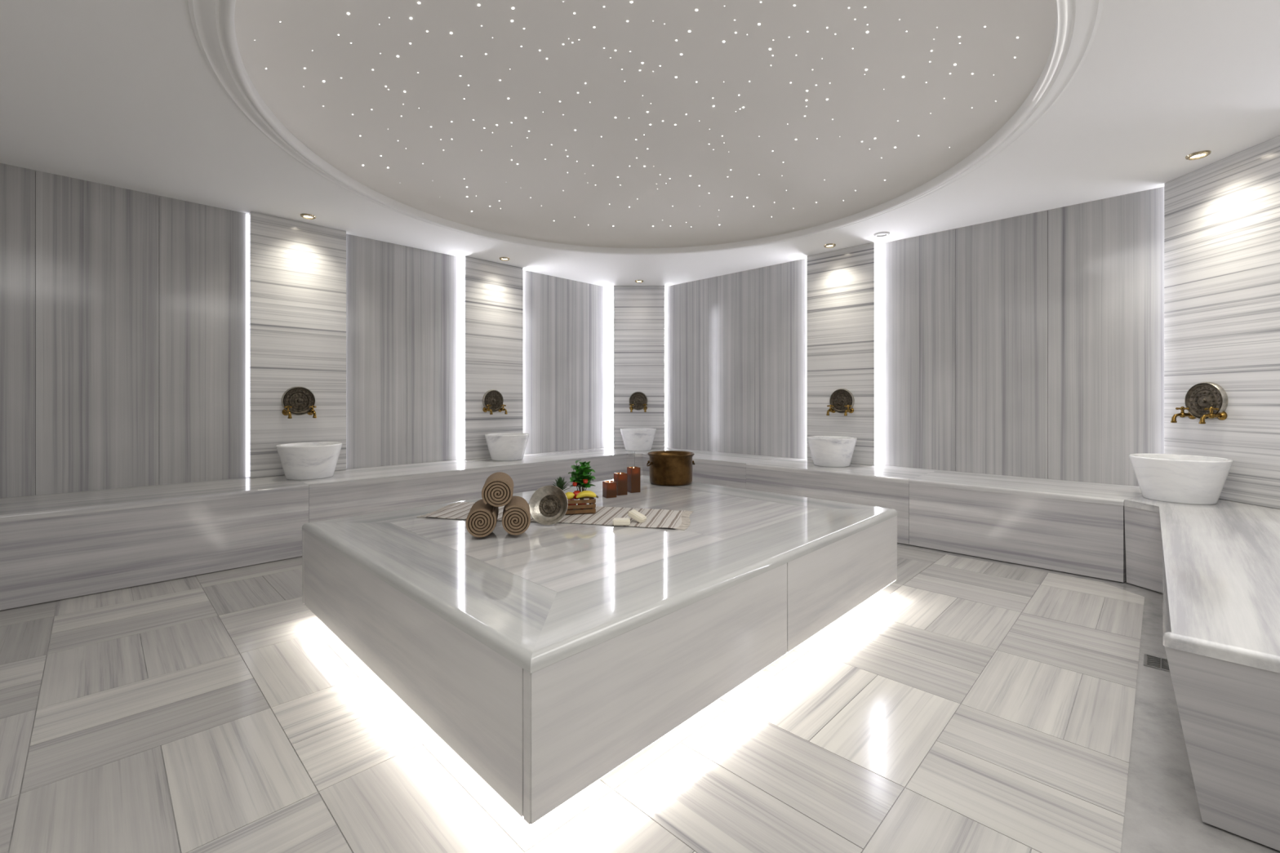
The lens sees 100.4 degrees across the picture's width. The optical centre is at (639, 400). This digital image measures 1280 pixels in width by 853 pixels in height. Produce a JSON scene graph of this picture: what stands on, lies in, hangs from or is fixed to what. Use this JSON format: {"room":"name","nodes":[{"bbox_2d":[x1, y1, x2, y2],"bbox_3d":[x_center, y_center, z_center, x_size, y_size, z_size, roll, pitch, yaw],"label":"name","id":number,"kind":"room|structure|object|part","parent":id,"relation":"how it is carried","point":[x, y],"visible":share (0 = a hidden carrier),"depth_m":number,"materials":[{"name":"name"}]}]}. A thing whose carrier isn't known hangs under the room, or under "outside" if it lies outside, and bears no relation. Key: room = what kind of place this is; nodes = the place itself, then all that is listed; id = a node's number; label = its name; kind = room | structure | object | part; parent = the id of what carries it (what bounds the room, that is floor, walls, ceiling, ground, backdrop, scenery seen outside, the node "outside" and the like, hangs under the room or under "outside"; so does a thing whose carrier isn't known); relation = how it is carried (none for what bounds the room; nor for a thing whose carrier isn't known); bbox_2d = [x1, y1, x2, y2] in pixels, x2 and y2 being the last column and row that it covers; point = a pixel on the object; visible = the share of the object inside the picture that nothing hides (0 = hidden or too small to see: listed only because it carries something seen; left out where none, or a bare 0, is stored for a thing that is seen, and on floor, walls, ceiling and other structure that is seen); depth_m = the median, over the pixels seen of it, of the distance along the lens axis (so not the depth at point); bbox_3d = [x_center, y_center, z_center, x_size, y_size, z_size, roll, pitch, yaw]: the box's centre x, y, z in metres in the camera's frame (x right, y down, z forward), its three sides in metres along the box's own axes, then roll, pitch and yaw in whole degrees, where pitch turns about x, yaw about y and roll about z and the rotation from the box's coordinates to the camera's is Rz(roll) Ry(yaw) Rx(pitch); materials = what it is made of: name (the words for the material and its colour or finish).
{"room":"spa","nodes":[
{"label":"spa","id":0,"kind":"room"},
{"bbox_2d":[0,163,635,497],"bbox_3d":[-2.295,-0.173,4.687,0.100,2.446,6.478,0,0,44],"label":"wall","id":1,"kind":"structure","parent":0,"point":[122,311],"depth_m":3.71,"materials":[{"name":"stone"}]},
{"bbox_2d":[245,213,248,477],"bbox_3d":[-2.916,-0.411,3.965,0.012,1.954,0.022,0,0,44],"label":"led strip","id":2,"kind":"object","parent":1,"relation":"attached to","point":[246,215],"visible":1,"depth_m":3.96,"materials":[{"name":"white plastic"}]},
{"bbox_2d":[248,211,346,478],"bbox_3d":[-2.656,-0.413,4.169,0.050,1.964,0.645,0,0,44],"label":"wall panel","id":3,"kind":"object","parent":1,"relation":"attached to","point":[297,269],"depth_m":4.12,"materials":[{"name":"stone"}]},
{"bbox_2d":[281,386,316,418],"bbox_3d":[-2.604,0.010,4.094,0.129,0.246,0.226,0,0,44],"label":"tap","id":4,"kind":"object","parent":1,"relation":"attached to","point":[298,400],"visible":1,"depth_m":4.12,"materials":[{"name":"metal"}]},
{"bbox_2d":[281,407,292,418],"bbox_3d":[-2.662,0.092,4.035,0.129,0.082,0.054,0,0,44],"label":"tap","id":5,"kind":"object","parent":4,"relation":"on","point":[286,411],"depth_m":4.03,"materials":[{"name":"gold metal"}]},
{"bbox_2d":[306,407,316,417],"bbox_3d":[-2.547,0.092,4.152,0.129,0.082,0.054,0,0,44],"label":"tap","id":6,"kind":"object","parent":4,"relation":"on","point":[310,411],"depth_m":4.15,"materials":[{"name":"gold metal"}]},
{"bbox_2d":[460,257,462,459],"bbox_3d":[-1.729,-0.411,5.175,0.012,1.954,0.022,0,0,44],"label":"led strip","id":7,"kind":"object","parent":1,"relation":"attached to","point":[461,259],"visible":1,"depth_m":5.17,"materials":[{"name":"white plastic"}]},
{"bbox_2d":[463,256,523,460],"bbox_3d":[-1.469,-0.413,5.379,0.050,1.964,0.645,0,0,44],"label":"wall panel","id":8,"kind":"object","parent":1,"relation":"attached to","point":[493,291],"depth_m":5.32,"materials":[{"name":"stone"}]},
{"bbox_2d":[482,389,507,414],"bbox_3d":[-1.428,0.010,5.293,0.129,0.246,0.226,0,0,44],"label":"tap","id":9,"kind":"object","parent":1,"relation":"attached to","point":[492,400],"visible":1,"depth_m":5.32,"materials":[{"name":"metal"}]},
{"bbox_2d":[482,406,493,414],"bbox_3d":[-1.486,0.092,5.235,0.129,0.082,0.054,0,0,44],"label":"tap","id":10,"kind":"object","parent":9,"relation":"on","point":[485,409],"depth_m":5.24,"materials":[{"name":"gold metal"}]},
{"bbox_2d":[497,405,507,414],"bbox_3d":[-1.371,0.092,5.352,0.129,0.082,0.054,0,0,44],"label":"tap","id":11,"kind":"object","parent":9,"relation":"on","point":[500,407],"depth_m":5.36,"materials":[{"name":"gold metal"}]},
{"bbox_2d":[612,287,613,447],"bbox_3d":[-0.325,-0.411,6.518,0.022,1.954,0.012,0,0,0],"label":"led strip","id":12,"kind":"object","parent":1,"relation":"attached to","point":[612,287],"visible":0.79,"depth_m":6.51,"materials":[{"name":"white plastic"}]},
{"bbox_2d":[629,391,647,412],"bbox_3d":[-0.020,0.010,6.386,0.226,0.246,0.129,0,0,0],"label":"tap","id":13,"kind":"object","parent":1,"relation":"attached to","point":[637,400],"visible":1,"depth_m":6.43,"materials":[{"name":"metal"}]},
{"bbox_2d":[0,545,1144,852],"bbox_3d":[-0.609,1.055,2.400,4.090,0.010,5.575,0,0,44],"label":"floor","id":14,"kind":"structure","parent":0,"point":[759,776],"depth_m":1.64,"materials":[{"name":"stone"}]},
{"bbox_2d":[302,475,897,825],"bbox_3d":[-0.111,0.812,2.679,1.890,0.475,2.310,0,0,44],"label":"platform","id":15,"kind":"object","parent":14,"relation":"on","point":[547,658],"visible":0.87,"depth_m":1.73,"materials":[{"name":"white stone"}]},
{"bbox_3d":[-0.775,0.780,3.330,0.030,0.340,2.309,0,0,44],"label":"panel","id":16,"kind":"part","parent":15,"relation":"part of","materials":[{"name":"stone"}]},
{"bbox_3d":[-0.909,0.780,1.865,1.829,0.340,0.030,0,0,44],"label":"panel","id":17,"kind":"part","parent":15,"relation":"part of","materials":[{"name":"stone"}]},
{"bbox_2d":[416,502,474,519],"bbox_3d":[-0.932,0.570,2.766,0.270,0.009,0.398,0,0,12],"label":"striped towel","id":18,"kind":"object","parent":15,"relation":"on","point":[459,510],"depth_m":2.73,"materials":[{"name":"fabric"}]},
{"bbox_2d":[466,499,498,537],"bbox_3d":[-0.680,0.504,2.311,0.124,0.121,0.235,0,0,-13],"label":"rolled towel","id":19,"kind":"object","parent":15,"relation":"on","point":[482,518],"visible":0.98,"depth_m":2.20,"materials":[{"name":"beige fabric"}]},
{"bbox_2d":[481,471,513,506],"bbox_3d":[-0.616,0.382,2.319,0.128,0.118,0.235,0,0,-13],"label":"rolled towel","id":20,"kind":"object","parent":19,"relation":"on","point":[497,490],"visible":1,"depth_m":2.21,"materials":[{"name":"beige fabric"}]},
{"bbox_2d":[502,496,530,535],"bbox_3d":[-0.541,0.498,2.336,0.118,0.127,0.235,0,0,-13],"label":"rolled towel","id":21,"kind":"object","parent":15,"relation":"on","point":[516,517],"visible":0.99,"depth_m":2.23,"materials":[{"name":"beige fabric"}]},
{"bbox_2d":[528,484,568,524],"bbox_3d":[-0.424,0.483,2.484,0.184,0.173,0.085,0,0,5],"label":"metal bowl","id":22,"kind":"object","parent":15,"relation":"on","point":[548,504],"visible":0.99,"depth_m":2.50,"materials":[{"name":"silver metal"}]},
{"bbox_2d":[602,480,616,497],"bbox_3d":[-0.182,0.527,3.190,0.064,0.094,0.064,0,0,-26],"label":"candle holder","id":23,"kind":"object","parent":15,"relation":"on","point":[609,487],"visible":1,"depth_m":3.17,"materials":[{"name":"orange glass"}]},
{"bbox_2d":[613,472,627,495],"bbox_3d":[-0.120,0.508,3.280,0.064,0.132,0.064,0,0,-26],"label":"candle holder","id":24,"kind":"object","parent":15,"relation":"on","point":[621,478],"visible":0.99,"depth_m":3.25,"materials":[{"name":"orange glass"}]},
{"bbox_2d":[557,506,693,530],"bbox_3d":[-0.060,0.570,2.604,0.630,0.009,0.427,0,0,12],"label":"striped towel","id":25,"kind":"object","parent":15,"relation":"on","point":[666,518],"depth_m":2.60,"materials":[{"name":"fabric"}]},
{"bbox_2d":[565,496,595,514],"bbox_3d":[-0.335,0.533,2.735,0.198,0.072,0.132,0,0,-14],"label":"wooden crate","id":26,"kind":"object","parent":25,"relation":"on","point":[590,508],"visible":0.45,"depth_m":2.68,"materials":[{"name":"brown wood"}]},
{"bbox_2d":[552,476,570,490],"bbox_3d":[-0.407,0.473,2.733,0.093,0.177,0.101,0,0,-39],"label":"spiky succulent","id":27,"kind":"object","parent":26,"relation":"in","point":[559,483],"visible":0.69,"depth_m":2.72,"materials":[{"name":"green plant"}]},
{"bbox_2d":[568,459,595,499],"bbox_3d":[-0.304,0.434,2.769,0.150,0.256,0.128,0,0,4],"label":"leafy plant","id":28,"kind":"object","parent":26,"relation":"in","point":[582,476],"visible":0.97,"depth_m":2.76,"materials":[{"name":"green plant"}]},
{"bbox_3d":[-0.333,0.426,2.722,0.033,0.022,0.029,0,0,0],"label":"flower","id":29,"kind":"part","parent":28,"relation":"part of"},
{"bbox_3d":[-0.307,0.444,2.771,0.086,0.235,0.038,0,0,0],"label":"stem","id":30,"kind":"part","parent":28,"relation":"part of","materials":[{"name":"green plant"}]},
{"bbox_2d":[576,491,598,497],"bbox_3d":[-0.266,0.475,2.686,0.114,0.037,0.025,0,0,-14],"label":"banana","id":31,"kind":"object","parent":26,"relation":"on","point":[584,494],"visible":1,"depth_m":2.67,"materials":[{"name":"yellow food"}]},
{"bbox_3d":[-0.335,0.533,2.735,0.190,0.072,0.124,0,0,-14],"label":"corner post","id":32,"kind":"part","parent":26,"relation":"part of","materials":[{"name":"brown wood"}]},
{"bbox_3d":[-0.347,0.524,2.699,0.048,0.049,0.048,0,0,0],"label":"apple","id":33,"kind":"object","parent":26,"relation":"in","visible":0},
{"bbox_2d":[564,492,574,499],"bbox_3d":[-0.358,0.477,2.683,0.047,0.039,0.046,0,0,41],"label":"lemon","id":34,"kind":"object","parent":33,"relation":"on","point":[570,495],"visible":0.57,"depth_m":2.67,"materials":[{"name":"yellow food"}]},
{"bbox_2d":[612,517,630,525],"bbox_3d":[-0.086,0.556,2.455,0.080,0.026,0.054,0,0,-3],"label":"soap bar","id":35,"kind":"object","parent":25,"relation":"on","point":[616,521],"visible":1,"depth_m":2.43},
{"bbox_2d":[627,509,646,523],"bbox_3d":[-0.013,0.543,2.513,0.080,0.052,0.054,0,0,26],"label":"soap bar","id":36,"kind":"object","parent":25,"relation":"on","point":[634,514],"visible":1,"depth_m":2.50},
{"bbox_2d":[626,466,640,493],"bbox_3d":[-0.040,0.496,3.370,0.064,0.158,0.064,0,0,-26],"label":"candle holder","id":37,"kind":"object","parent":15,"relation":"on","point":[633,473],"visible":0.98,"depth_m":3.35,"materials":[{"name":"orange glass"}]},
{"bbox_3d":[0.144,0.780,1.612,0.030,0.340,1.143,0,0,44],"label":"panel","id":38,"kind":"part","parent":15,"relation":"part of","materials":[{"name":"stone"}]},
{"bbox_2d":[646,450,694,486],"bbox_3d":[0.216,0.469,3.730,0.340,0.211,0.329,0,0,0],"label":"cauldron","id":39,"kind":"object","parent":15,"relation":"on","point":[666,468],"visible":1,"depth_m":3.60,"materials":[{"name":"brown metal"}]},
{"bbox_3d":[0.063,0.435,3.691,0.035,0.037,0.089,0,0,-14],"label":"handle","id":40,"kind":"part","parent":39,"relation":"part of","materials":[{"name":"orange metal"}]},
{"bbox_3d":[0.953,0.780,2.437,0.030,0.340,1.165,0,0,44],"label":"panel","id":41,"kind":"part","parent":15,"relation":"part of","materials":[{"name":"stone"}]},
{"bbox_2d":[8,542,1279,852],"bbox_3d":[-0.257,1.081,2.702,6.050,0.058,6.700,0,0,44],"label":"trim","id":42,"kind":"structure","parent":14,"relation":"on","point":[1162,815],"depth_m":1.52,"materials":[{"name":"stone"}]},
{"bbox_2d":[0,447,634,610],"bbox_3d":[-2.015,0.808,4.336,0.787,0.476,6.350,0,0,44],"label":"bench","id":43,"kind":"object","parent":42,"relation":"on","point":[58,546],"visible":0.86,"depth_m":3.26,"materials":[{"name":"grey stone"}]},
{"bbox_3d":[-3.383,0.588,2.982,0.728,0.035,2.502,0,0,44],"label":"seat","id":44,"kind":"part","parent":43,"relation":"part of","materials":[{"name":"stone"}]},
{"bbox_3d":[-3.378,0.826,2.977,0.707,0.441,2.502,0,0,44],"label":"panel","id":45,"kind":"part","parent":43,"relation":"part of","materials":[{"name":"stone"}]},
{"bbox_2d":[275,442,342,479],"bbox_3d":[-2.465,0.446,3.985,0.421,0.248,0.421,0,0,-3],"label":"basin","id":46,"kind":"object","parent":43,"relation":"on","point":[300,460],"visible":1,"depth_m":3.84,"materials":[{"name":"white stone"}]},
{"bbox_3d":[-1.139,0.588,5.230,0.787,0.035,3.846,0,0,44],"label":"seat","id":47,"kind":"part","parent":43,"relation":"part of","materials":[{"name":"stone"}]},
{"bbox_3d":[-1.141,0.826,5.218,0.765,0.441,3.826,0,0,44],"label":"panel","id":48,"kind":"part","parent":43,"relation":"part of","materials":[{"name":"stone"}]},
{"bbox_2d":[484,432,528,461],"bbox_3d":[-1.296,0.446,5.206,0.421,0.248,0.421,0,0,-6],"label":"basin","id":49,"kind":"object","parent":43,"relation":"on","point":[502,446],"visible":1,"depth_m":5.06,"materials":[{"name":"white stone"}]},
{"bbox_2d":[635,447,1142,582],"bbox_3d":[1.404,0.808,4.889,4.879,0.476,0.787,0,0,44],"label":"bench","id":50,"kind":"object","parent":42,"relation":"on","point":[1069,526],"visible":0.81,"depth_m":3.66,"materials":[{"name":"grey stone"}]},
{"bbox_2d":[620,427,656,451],"bbox_3d":[-0.020,0.446,6.210,0.421,0.248,0.421,0,0,-43],"label":"basin","id":51,"kind":"object","parent":50,"relation":"on","point":[636,439],"visible":1,"depth_m":6.06,"materials":[{"name":"white stone"}]},
{"bbox_3d":[0.432,0.826,5.833,2.129,0.441,0.765,0,0,44],"label":"panel","id":52,"kind":"part","parent":50,"relation":"part of","materials":[{"name":"stone"}]},
{"bbox_3d":[0.429,0.588,5.845,2.149,0.035,0.787,0,0,44],"label":"seat","id":53,"kind":"part","parent":50,"relation":"part of","materials":[{"name":"stone"}]},
{"bbox_3d":[1.709,0.826,4.622,1.388,0.441,0.707,0,0,44],"label":"panel","id":54,"kind":"part","parent":50,"relation":"part of","materials":[{"name":"stone"}]},
{"bbox_2d":[806,435,857,466],"bbox_3d":[1.700,0.446,4.734,0.421,0.248,0.421,0,0,39],"label":"basin","id":55,"kind":"object","parent":50,"relation":"on","point":[825,451],"visible":1,"depth_m":4.58,"materials":[{"name":"white stone"}]},
{"bbox_3d":[1.714,0.588,4.627,1.388,0.035,0.728,0,0,44],"label":"seat","id":56,"kind":"part","parent":50,"relation":"part of","materials":[{"name":"stone"}]},
{"bbox_3d":[2.682,0.826,3.668,1.333,0.441,0.707,0,0,44],"label":"panel","id":57,"kind":"part","parent":50,"relation":"part of","materials":[{"name":"stone"}]},
{"bbox_3d":[2.689,0.588,3.671,1.338,0.035,0.728,0,0,44],"label":"seat","id":58,"kind":"part","parent":50,"relation":"part of","materials":[{"name":"stone"}]},
{"bbox_2d":[1143,653,1169,672],"bbox_3d":[2.083,1.050,2.131,0.100,0.004,0.130,0,0,44],"label":"drain grate","id":59,"kind":"object","parent":42,"relation":"on","point":[1158,663],"visible":0.74,"depth_m":2.14,"materials":[{"name":"metal"}]},
{"bbox_2d":[1147,657,1169,670],"bbox_3d":[2.083,1.051,2.131,0.077,0.004,0.130,0,0,44],"label":"grille","id":60,"kind":"object","parent":59,"relation":"attached to","point":[1158,663],"depth_m":2.13,"materials":[{"name":"metal"}]},
{"bbox_2d":[1124,495,1279,851],"bbox_3d":[2.557,0.808,2.190,0.904,0.476,3.028,0,0,44],"label":"bench","id":61,"kind":"object","parent":42,"relation":"on","point":[1215,568],"visible":0.97,"depth_m":1.31,"materials":[{"name":"grey stone"}]},
{"bbox_2d":[1128,453,1233,505],"bbox_3d":[3.100,0.446,3.070,0.421,0.248,0.421,0,0,-30],"label":"basin","id":62,"kind":"object","parent":61,"relation":"on","point":[1187,479],"visible":1,"depth_m":2.95,"materials":[{"name":"white stone"}]},
{"bbox_3d":[2.557,0.588,2.190,0.904,0.035,3.028,0,0,44],"label":"seat","id":63,"kind":"part","parent":61,"relation":"part of","materials":[{"name":"stone"}]},
{"bbox_2d":[0,0,1279,288],"bbox_3d":[0.020,-1.577,3.070,10.400,0.361,10.400,0,0,0],"label":"ceiling","id":64,"kind":"structure","parent":0,"point":[821,169],"depth_m":2.89,"materials":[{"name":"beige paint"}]},
{"bbox_2d":[300,213,315,219],"bbox_3d":[-2.501,-1.389,4.020,0.102,0.014,0.102,0,0,0],"label":"recessed light","id":65,"kind":"object","parent":64,"relation":"in","point":[308,216],"visible":1,"depth_m":4.01,"materials":[{"name":"white"}]},
{"bbox_2d":[499,257,510,261],"bbox_3d":[-1.325,-1.389,5.220,0.102,0.014,0.102,0,0,0],"label":"recessed light","id":66,"kind":"object","parent":64,"relation":"in","point":[505,259],"visible":1,"depth_m":5.20,"materials":[{"name":"white"}]},
{"bbox_2d":[635,280,643,283],"bbox_3d":[-0.010,-1.389,6.200,0.102,0.014,0.102,0,0,0],"label":"recessed light","id":67,"kind":"object","parent":64,"relation":"in","point":[636,281],"visible":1,"depth_m":6.17,"materials":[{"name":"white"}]},
{"bbox_2d":[187,0,1103,254],"bbox_3d":[0.020,-1.393,3.070,4.010,0.065,4.010,0,0,0],"label":"trim","id":68,"kind":"structure","parent":64,"relation":"attached to","point":[1077,21],"depth_m":2.59,"materials":[{"name":"white paint"}]},
{"bbox_2d":[823,243,835,248],"bbox_3d":[1.699,-1.389,4.776,0.102,0.014,0.102,0,0,0],"label":"recessed light","id":69,"kind":"object","parent":64,"relation":"in","point":[829,245],"visible":1,"depth_m":4.76,"materials":[{"name":"white"}]},
{"bbox_2d":[873,231,889,237],"bbox_3d":[2.020,-1.389,4.456,0.122,0.014,0.122,0,0,0],"label":"recessed light","id":70,"kind":"object","parent":64,"relation":"in","point":[880,234],"visible":1,"depth_m":4.44,"materials":[{"name":"white"}]},
{"bbox_2d":[1185,150,1211,159],"bbox_3d":[3.160,-1.389,3.020,0.102,0.014,0.102,0,0,0],"label":"recessed light","id":71,"kind":"object","parent":64,"relation":"in","point":[1200,154],"visible":1,"depth_m":3.01,"materials":[{"name":"white"}]},
{"bbox_2d":[664,186,1164,486],"bbox_3d":[1.720,-0.173,5.204,4.888,2.446,0.100,0,0,44],"label":"wall","id":72,"kind":"structure","parent":0,"point":[1032,344],"depth_m":4.17,"materials":[{"name":"stone"}]},
{"bbox_2d":[613,285,664,448],"bbox_3d":[-0.010,-0.413,6.475,0.620,1.964,0.050,0,0,0],"label":"wall panel","id":73,"kind":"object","parent":72,"relation":"attached to","point":[638,310],"depth_m":6.45,"materials":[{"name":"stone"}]},
{"bbox_2d":[664,287,666,447],"bbox_3d":[0.305,-0.411,6.518,0.022,1.954,0.012,0,0,0],"label":"led strip","id":74,"kind":"object","parent":72,"relation":"attached to","point":[664,287],"visible":0.79,"depth_m":6.51,"materials":[{"name":"white plastic"}]},
{"bbox_2d":[826,388,854,415],"bbox_3d":[1.809,0.010,4.845,0.226,0.246,0.129,0,0,44],"label":"tap","id":75,"kind":"object","parent":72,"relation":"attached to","point":[842,400],"visible":1,"depth_m":4.87,"materials":[{"name":"metal"}]},
{"bbox_2d":[826,406,835,415],"bbox_3d":[1.750,0.092,4.902,0.054,0.082,0.129,0,0,44],"label":"tap","id":76,"kind":"object","parent":75,"relation":"on","point":[833,410],"depth_m":4.90,"materials":[{"name":"gold metal"}]},
{"bbox_2d":[844,406,853,415],"bbox_3d":[1.867,0.092,4.787,0.054,0.082,0.129,0,0,44],"label":"tap","id":77,"kind":"object","parent":75,"relation":"on","point":[847,409],"depth_m":4.81,"materials":[{"name":"gold metal"}]},
{"bbox_2d":[807,242,875,465],"bbox_3d":[1.850,-0.413,4.929,0.634,1.964,0.050,0,0,44],"label":"wall panel","id":78,"kind":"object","parent":72,"relation":"attached to","point":[842,282],"depth_m":4.89,"materials":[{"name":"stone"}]},
{"bbox_2d":[875,244,879,464],"bbox_3d":[2.110,-0.411,4.735,0.022,1.954,0.012,0,0,44],"label":"led strip","id":79,"kind":"object","parent":72,"relation":"attached to","point":[877,245],"visible":1,"depth_m":4.73,"materials":[{"name":"white plastic"}]},
{"bbox_2d":[1170,382,1227,423],"bbox_3d":[3.296,0.010,3.160,0.129,0.246,0.226,0,0,0],"label":"tap","id":80,"kind":"object","parent":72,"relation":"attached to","point":[1204,401],"visible":1,"depth_m":3.15,"materials":[{"name":"metal"}]},
{"bbox_3d":[3.298,0.044,3.242,0.048,0.021,0.048,0,0,16],"label":"handle","id":81,"kind":"part","parent":80,"relation":"part of","materials":[{"name":"gold metal"}]},
{"bbox_2d":[1170,408,1195,422],"bbox_3d":[3.296,0.092,3.242,0.129,0.082,0.054,0,0,0],"label":"tap","id":82,"kind":"object","parent":80,"relation":"on","point":[1191,414],"depth_m":3.23,"materials":[{"name":"gold metal"}]},
{"bbox_3d":[3.298,0.044,3.078,0.048,0.021,0.048,0,0,16],"label":"handle","id":83,"kind":"part","parent":80,"relation":"part of","materials":[{"name":"gold metal"}]},
{"bbox_2d":[1199,409,1226,423],"bbox_3d":[3.296,0.092,3.078,0.129,0.082,0.054,0,0,0],"label":"tap","id":84,"kind":"object","parent":80,"relation":"on","point":[1220,415],"depth_m":3.07,"materials":[{"name":"gold metal"}]},
{"bbox_2d":[1164,135,1279,509],"bbox_3d":[3.385,-0.413,2.950,0.050,1.964,0.940,0,0,0],"label":"wall panel","id":85,"kind":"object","parent":72,"relation":"attached to","point":[1222,217],"depth_m":3.04,"materials":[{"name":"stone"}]},
{"bbox_3d":[-0.294,0.526,2.716,0.048,0.049,0.048,0,0,0],"label":"apple","id":86,"kind":"object","parent":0,"visible":0},
{"bbox_2d":[572,490,580,499],"bbox_3d":[-0.323,0.478,2.728,0.048,0.049,0.048,0,0,0],"label":"apple","id":87,"kind":"object","parent":86,"relation":"on","point":[575,492],"visible":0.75,"depth_m":2.71,"materials":[{"name":"red food"}]}
]}

